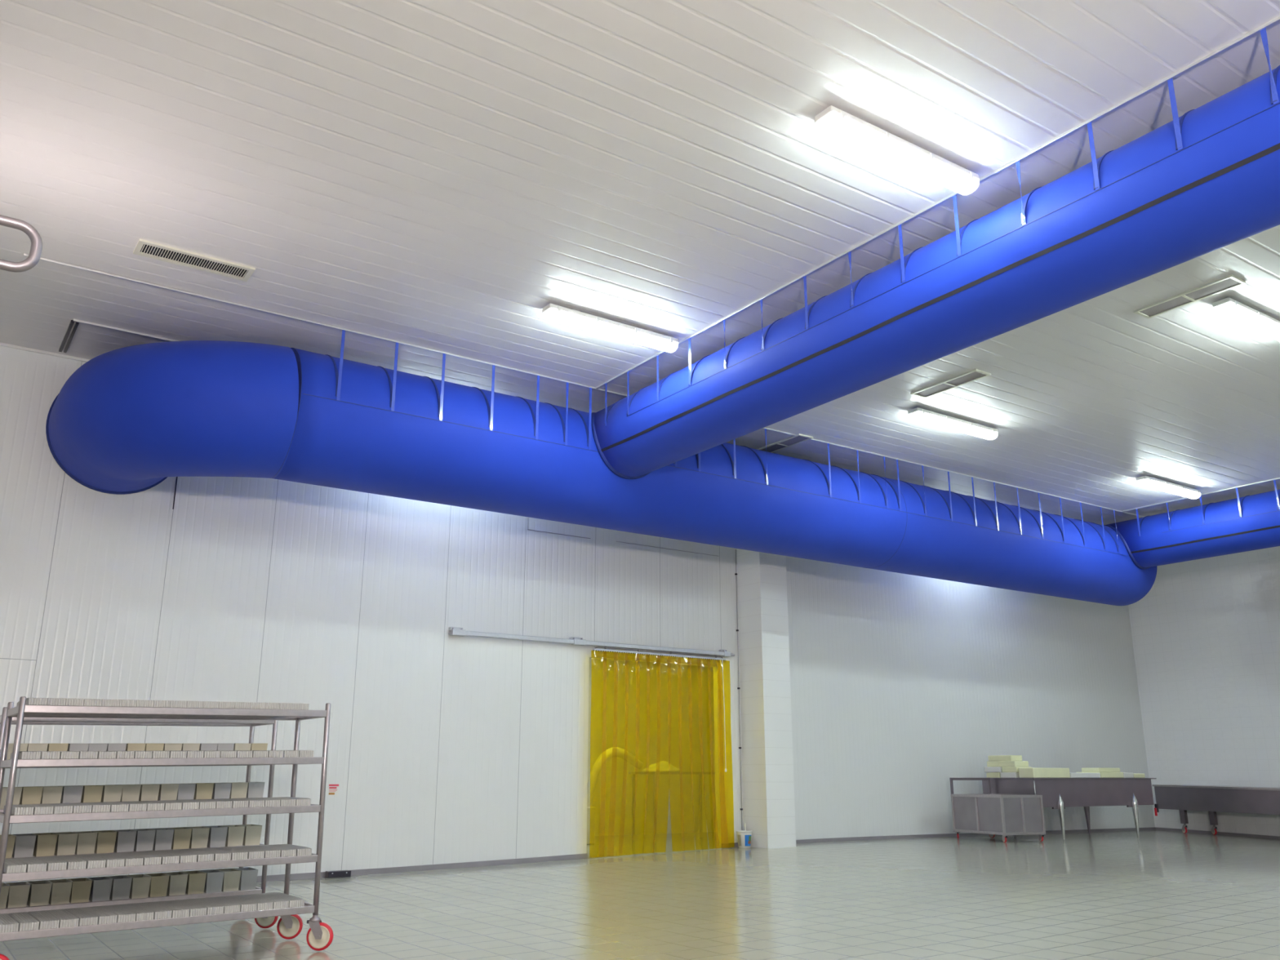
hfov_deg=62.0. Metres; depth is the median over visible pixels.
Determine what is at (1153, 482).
ceiling lamp
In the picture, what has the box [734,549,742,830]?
conduit
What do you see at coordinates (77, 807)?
trim
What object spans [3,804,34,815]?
trim
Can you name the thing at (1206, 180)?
duct
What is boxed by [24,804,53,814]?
trim
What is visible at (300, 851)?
trim
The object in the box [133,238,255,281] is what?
ceiling vent
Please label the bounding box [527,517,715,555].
trim
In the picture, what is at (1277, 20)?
rail
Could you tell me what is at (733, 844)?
baseboard
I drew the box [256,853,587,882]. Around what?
baseboard
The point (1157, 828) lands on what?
baseboard
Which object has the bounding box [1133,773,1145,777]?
cheese slab
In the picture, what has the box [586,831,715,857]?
floor
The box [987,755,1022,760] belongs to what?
cheese slab
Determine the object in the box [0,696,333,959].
trolley
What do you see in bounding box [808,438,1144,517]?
rail
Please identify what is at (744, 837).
bucket
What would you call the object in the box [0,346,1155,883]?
wall
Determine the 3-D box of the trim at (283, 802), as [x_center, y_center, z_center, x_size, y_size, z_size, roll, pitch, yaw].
[-2.657,2.340,7.754,0.104,0.050,0.603,10,-18,-34]
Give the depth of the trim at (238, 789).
8.61 m
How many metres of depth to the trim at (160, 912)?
6.97 m
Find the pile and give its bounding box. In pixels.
[642,760,680,771]
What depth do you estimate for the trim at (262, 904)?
7.34 m
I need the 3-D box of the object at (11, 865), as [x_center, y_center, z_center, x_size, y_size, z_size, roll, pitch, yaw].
[-3.982,2.439,6.742,0.104,0.049,0.603,10,-18,-34]
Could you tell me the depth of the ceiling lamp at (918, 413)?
14.09 m
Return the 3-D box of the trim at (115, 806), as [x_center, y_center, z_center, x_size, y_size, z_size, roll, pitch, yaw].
[-3.544,2.188,7.136,0.104,0.049,0.603,10,-18,-35]
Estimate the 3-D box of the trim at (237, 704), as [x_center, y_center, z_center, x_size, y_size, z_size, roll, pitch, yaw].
[-2.968,1.645,7.714,0.104,0.049,0.603,10,-18,-35]
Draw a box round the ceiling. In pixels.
[0,0,1279,524]
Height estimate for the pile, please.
0.182 m
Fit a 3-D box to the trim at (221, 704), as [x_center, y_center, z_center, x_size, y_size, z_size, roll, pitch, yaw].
[-3.053,1.630,7.655,0.104,0.049,0.603,10,-18,-35]
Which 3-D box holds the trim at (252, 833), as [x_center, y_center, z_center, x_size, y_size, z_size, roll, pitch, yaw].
[-3.198,2.896,8.695,0.130,0.150,0.272,10,-18,-36]
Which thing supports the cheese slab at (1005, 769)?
on the cheese slab at (1002, 775)
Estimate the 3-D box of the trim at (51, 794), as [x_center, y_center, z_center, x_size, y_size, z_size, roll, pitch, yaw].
[-4.403,2.363,7.947,0.130,0.150,0.272,9,-18,-33]
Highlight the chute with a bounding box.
[586,746,643,844]
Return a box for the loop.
[0,214,42,272]
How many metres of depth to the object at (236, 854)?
7.28 m
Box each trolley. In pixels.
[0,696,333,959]
[0,706,278,928]
[949,777,1045,842]
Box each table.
[982,777,1156,839]
[1151,784,1279,835]
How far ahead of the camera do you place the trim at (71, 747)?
8.01 m
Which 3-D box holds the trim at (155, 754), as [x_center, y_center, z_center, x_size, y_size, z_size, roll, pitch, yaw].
[-3.369,1.896,7.347,0.104,0.050,0.603,10,-18,-34]
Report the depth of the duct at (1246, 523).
18.01 m
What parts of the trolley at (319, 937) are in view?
post, post, shelf frame, shelf frame, shelf frame, shelf frame, shelf frame, post, post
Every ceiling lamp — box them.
[542,303,678,349]
[814,105,978,190]
[907,407,997,437]
[1135,475,1199,497]
[1212,297,1279,338]
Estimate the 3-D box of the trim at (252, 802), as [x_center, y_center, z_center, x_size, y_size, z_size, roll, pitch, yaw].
[-2.835,2.310,7.630,0.104,0.050,0.603,10,-18,-35]
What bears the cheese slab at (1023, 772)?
on the table at (1059, 793)
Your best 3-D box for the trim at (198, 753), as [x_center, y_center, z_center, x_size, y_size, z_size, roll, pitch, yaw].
[-3.192,1.926,7.470,0.104,0.050,0.603,10,-18,-34]
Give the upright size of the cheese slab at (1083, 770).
0.073 m
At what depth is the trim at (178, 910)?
7.02 m
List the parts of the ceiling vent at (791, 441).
filter panel, filter panel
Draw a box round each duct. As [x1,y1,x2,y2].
[45,329,1157,605]
[591,27,1279,479]
[1103,480,1279,568]
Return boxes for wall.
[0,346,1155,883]
[587,657,715,835]
[1128,546,1279,835]
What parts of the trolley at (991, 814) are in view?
frame rail, frame rail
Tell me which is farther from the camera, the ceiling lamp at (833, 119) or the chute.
the chute
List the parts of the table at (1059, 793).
leg, leg, leg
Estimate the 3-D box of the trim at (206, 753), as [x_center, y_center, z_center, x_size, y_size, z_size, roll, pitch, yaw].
[-3.103,1.942,7.532,0.104,0.049,0.603,10,-18,-34]
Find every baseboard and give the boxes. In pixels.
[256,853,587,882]
[720,842,738,848]
[795,826,1155,843]
[1155,826,1279,839]
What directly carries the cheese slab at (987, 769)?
on the cheese slab at (989, 775)
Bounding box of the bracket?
[58,320,79,352]
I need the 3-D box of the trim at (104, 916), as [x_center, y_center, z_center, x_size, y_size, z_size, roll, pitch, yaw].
[-3.535,2.840,6.963,0.104,0.050,0.603,10,-18,-34]
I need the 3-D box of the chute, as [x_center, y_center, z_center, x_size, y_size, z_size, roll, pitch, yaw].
[-0.446,5.165,17.496,1.179,1.514,0.200,10,-19,-33]
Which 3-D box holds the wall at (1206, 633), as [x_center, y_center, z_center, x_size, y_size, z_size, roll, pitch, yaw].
[16.032,2.572,15.191,0.120,5.994,19.172,10,-19,-33]
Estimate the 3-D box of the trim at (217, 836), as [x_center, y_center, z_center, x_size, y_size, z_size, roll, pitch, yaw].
[-3.416,2.858,8.543,0.130,0.150,0.272,10,-18,-35]
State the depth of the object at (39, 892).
7.68 m
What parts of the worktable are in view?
leg, leg, leg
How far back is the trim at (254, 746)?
8.77 m
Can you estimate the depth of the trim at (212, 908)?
7.15 m
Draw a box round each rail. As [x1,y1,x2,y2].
[23,253,796,436]
[72,318,178,341]
[595,16,1279,388]
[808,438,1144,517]
[1122,477,1279,511]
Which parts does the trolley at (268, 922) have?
post, shelf frame, shelf frame, shelf frame, shelf frame, post, post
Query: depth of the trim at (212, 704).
7.36 m
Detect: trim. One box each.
[0,342,89,362]
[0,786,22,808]
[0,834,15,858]
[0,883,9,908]
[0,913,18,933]
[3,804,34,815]
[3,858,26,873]
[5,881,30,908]
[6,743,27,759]
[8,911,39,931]
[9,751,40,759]
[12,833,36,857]
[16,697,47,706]
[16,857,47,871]
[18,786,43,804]
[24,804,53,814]
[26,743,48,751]
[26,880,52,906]
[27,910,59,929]
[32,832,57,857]
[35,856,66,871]
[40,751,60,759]
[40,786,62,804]
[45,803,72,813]
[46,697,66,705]
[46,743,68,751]
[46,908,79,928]
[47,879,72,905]
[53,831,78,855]
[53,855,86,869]
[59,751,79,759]
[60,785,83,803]
[62,803,92,813]
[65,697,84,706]
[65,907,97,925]
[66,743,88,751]
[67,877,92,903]
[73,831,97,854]
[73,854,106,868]
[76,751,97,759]
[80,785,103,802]
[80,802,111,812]
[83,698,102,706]
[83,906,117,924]
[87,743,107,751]
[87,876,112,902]
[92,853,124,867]
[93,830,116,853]
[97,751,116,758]
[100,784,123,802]
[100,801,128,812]
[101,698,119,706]
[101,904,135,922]
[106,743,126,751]
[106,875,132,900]
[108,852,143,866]
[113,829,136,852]
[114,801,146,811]
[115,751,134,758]
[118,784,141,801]
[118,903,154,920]
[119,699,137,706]
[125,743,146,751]
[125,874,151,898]
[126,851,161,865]
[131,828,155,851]
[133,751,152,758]
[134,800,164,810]
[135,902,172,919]
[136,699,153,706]
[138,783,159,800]
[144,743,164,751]
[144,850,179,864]
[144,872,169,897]
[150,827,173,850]
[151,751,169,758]
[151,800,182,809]
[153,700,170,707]
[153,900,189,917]
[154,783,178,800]
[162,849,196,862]
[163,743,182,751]
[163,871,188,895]
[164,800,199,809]
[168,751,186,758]
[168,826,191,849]
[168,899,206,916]
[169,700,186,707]
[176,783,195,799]
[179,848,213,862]
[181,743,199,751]
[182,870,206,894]
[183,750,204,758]
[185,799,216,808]
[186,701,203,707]
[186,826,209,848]
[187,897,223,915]
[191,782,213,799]
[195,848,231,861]
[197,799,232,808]
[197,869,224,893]
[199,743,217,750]
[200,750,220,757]
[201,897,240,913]
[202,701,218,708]
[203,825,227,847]
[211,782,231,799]
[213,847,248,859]
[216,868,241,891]
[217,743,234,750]
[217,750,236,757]
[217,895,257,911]
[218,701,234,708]
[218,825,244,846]
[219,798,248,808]
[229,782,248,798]
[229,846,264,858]
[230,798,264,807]
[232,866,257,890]
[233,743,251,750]
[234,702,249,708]
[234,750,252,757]
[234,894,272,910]
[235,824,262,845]
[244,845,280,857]
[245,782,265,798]
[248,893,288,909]
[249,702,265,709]
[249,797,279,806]
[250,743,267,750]
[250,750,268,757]
[260,844,296,857]
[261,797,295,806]
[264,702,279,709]
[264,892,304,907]
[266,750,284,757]
[275,844,311,856]
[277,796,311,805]
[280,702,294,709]
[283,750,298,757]
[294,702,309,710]
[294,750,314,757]
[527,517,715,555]
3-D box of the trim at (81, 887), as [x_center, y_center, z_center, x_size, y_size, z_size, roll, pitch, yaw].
[-4.176,3.053,7.926,0.130,0.150,0.272,9,-18,-33]
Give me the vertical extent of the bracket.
0.030 m
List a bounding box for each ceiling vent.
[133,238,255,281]
[756,433,813,453]
[910,368,991,398]
[1133,274,1246,318]
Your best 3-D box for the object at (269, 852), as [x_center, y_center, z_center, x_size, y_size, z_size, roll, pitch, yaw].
[-2.719,2.656,7.621,0.104,0.049,0.603,10,-18,-34]
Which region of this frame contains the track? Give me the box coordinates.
[448,626,734,657]
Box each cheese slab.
[984,766,1002,772]
[986,760,999,766]
[986,772,1000,777]
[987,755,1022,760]
[998,760,1028,766]
[1000,772,1019,777]
[1001,766,1031,772]
[1018,768,1070,777]
[1069,773,1100,777]
[1075,772,1124,777]
[1081,768,1119,772]
[1123,773,1133,777]
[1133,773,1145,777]
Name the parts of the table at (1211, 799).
caster post, caster post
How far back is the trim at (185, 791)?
8.38 m
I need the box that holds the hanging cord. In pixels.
[172,476,177,509]
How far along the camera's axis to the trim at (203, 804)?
7.22 m
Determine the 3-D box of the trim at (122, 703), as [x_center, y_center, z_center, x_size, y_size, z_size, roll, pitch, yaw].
[-3.566,1.542,7.298,0.104,0.049,0.603,10,-18,-34]
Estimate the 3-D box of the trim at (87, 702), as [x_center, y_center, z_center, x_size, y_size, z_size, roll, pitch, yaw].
[-3.739,1.512,7.178,0.104,0.049,0.603,10,-18,-34]
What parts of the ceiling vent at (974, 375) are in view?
filter panel, filter panel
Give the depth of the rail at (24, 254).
11.21 m
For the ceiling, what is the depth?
8.70 m
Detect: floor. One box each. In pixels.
[0,830,1279,959]
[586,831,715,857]
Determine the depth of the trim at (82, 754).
6.86 m
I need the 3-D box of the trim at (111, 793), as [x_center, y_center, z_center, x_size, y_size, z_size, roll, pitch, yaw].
[-4.075,2.419,8.175,0.130,0.150,0.272,10,-18,-36]
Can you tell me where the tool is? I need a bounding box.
[1154,804,1159,815]
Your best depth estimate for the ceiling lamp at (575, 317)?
11.10 m
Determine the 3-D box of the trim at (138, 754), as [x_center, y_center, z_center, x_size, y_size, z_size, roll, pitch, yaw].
[-3.459,1.881,7.285,0.104,0.050,0.603,10,-18,-34]
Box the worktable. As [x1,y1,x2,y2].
[628,771,715,842]
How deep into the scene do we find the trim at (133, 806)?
6.97 m
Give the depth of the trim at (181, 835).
8.29 m
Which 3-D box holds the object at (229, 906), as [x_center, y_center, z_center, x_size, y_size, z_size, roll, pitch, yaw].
[-2.914,2.947,7.396,0.104,0.050,0.603,10,-18,-34]
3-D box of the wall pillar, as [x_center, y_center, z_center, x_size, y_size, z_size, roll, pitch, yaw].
[1.946,2.805,16.674,0.555,5.694,0.550,10,-19,-33]
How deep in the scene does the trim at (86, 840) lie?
7.91 m
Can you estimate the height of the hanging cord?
0.540 m
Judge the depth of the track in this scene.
15.03 m
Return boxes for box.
[324,870,351,878]
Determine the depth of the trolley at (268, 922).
8.40 m
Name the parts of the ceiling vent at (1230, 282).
filter panel, filter panel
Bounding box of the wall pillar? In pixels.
[737,548,795,848]
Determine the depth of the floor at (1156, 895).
9.30 m
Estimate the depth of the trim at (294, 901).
7.45 m
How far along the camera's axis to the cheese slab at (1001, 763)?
18.33 m
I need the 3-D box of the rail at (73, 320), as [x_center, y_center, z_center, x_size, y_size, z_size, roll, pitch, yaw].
[-1.904,-0.933,13.821,9.780,0.022,0.028,10,-19,-33]
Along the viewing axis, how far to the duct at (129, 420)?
12.36 m
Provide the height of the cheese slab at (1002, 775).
0.091 m
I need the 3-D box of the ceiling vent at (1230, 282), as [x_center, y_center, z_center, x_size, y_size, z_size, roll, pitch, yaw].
[5.452,-1.815,10.597,0.270,0.020,1.000,10,-19,-33]
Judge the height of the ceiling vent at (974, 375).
0.020 m
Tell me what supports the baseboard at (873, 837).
attached to the wall at (444, 748)
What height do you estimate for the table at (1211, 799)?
1.023 m
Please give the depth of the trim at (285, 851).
7.47 m
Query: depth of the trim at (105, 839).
7.99 m
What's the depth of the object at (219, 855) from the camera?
7.22 m
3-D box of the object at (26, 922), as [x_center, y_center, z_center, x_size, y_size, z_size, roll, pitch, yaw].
[-3.890,2.779,6.717,0.104,0.049,0.603,10,-18,-35]
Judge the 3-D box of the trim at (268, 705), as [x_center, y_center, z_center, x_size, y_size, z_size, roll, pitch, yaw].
[-2.796,1.674,7.834,0.104,0.049,0.603,10,-18,-35]
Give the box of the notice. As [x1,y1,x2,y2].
[328,784,338,795]
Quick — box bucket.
[736,822,751,848]
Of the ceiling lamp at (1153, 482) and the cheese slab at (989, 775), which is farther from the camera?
the cheese slab at (989, 775)
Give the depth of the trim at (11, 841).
7.63 m
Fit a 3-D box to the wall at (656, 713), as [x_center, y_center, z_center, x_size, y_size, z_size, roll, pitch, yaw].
[-1.414,4.834,19.351,7.000,3.400,0.100,10,-19,-33]
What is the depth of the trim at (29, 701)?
6.76 m
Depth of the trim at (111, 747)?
8.16 m
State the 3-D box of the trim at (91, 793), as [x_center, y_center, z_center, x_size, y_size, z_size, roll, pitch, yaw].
[-4.185,2.401,8.099,0.130,0.150,0.272,10,-18,-35]
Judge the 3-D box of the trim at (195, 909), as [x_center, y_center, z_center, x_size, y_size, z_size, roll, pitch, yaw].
[-3.091,2.917,7.272,0.104,0.049,0.603,10,-18,-34]

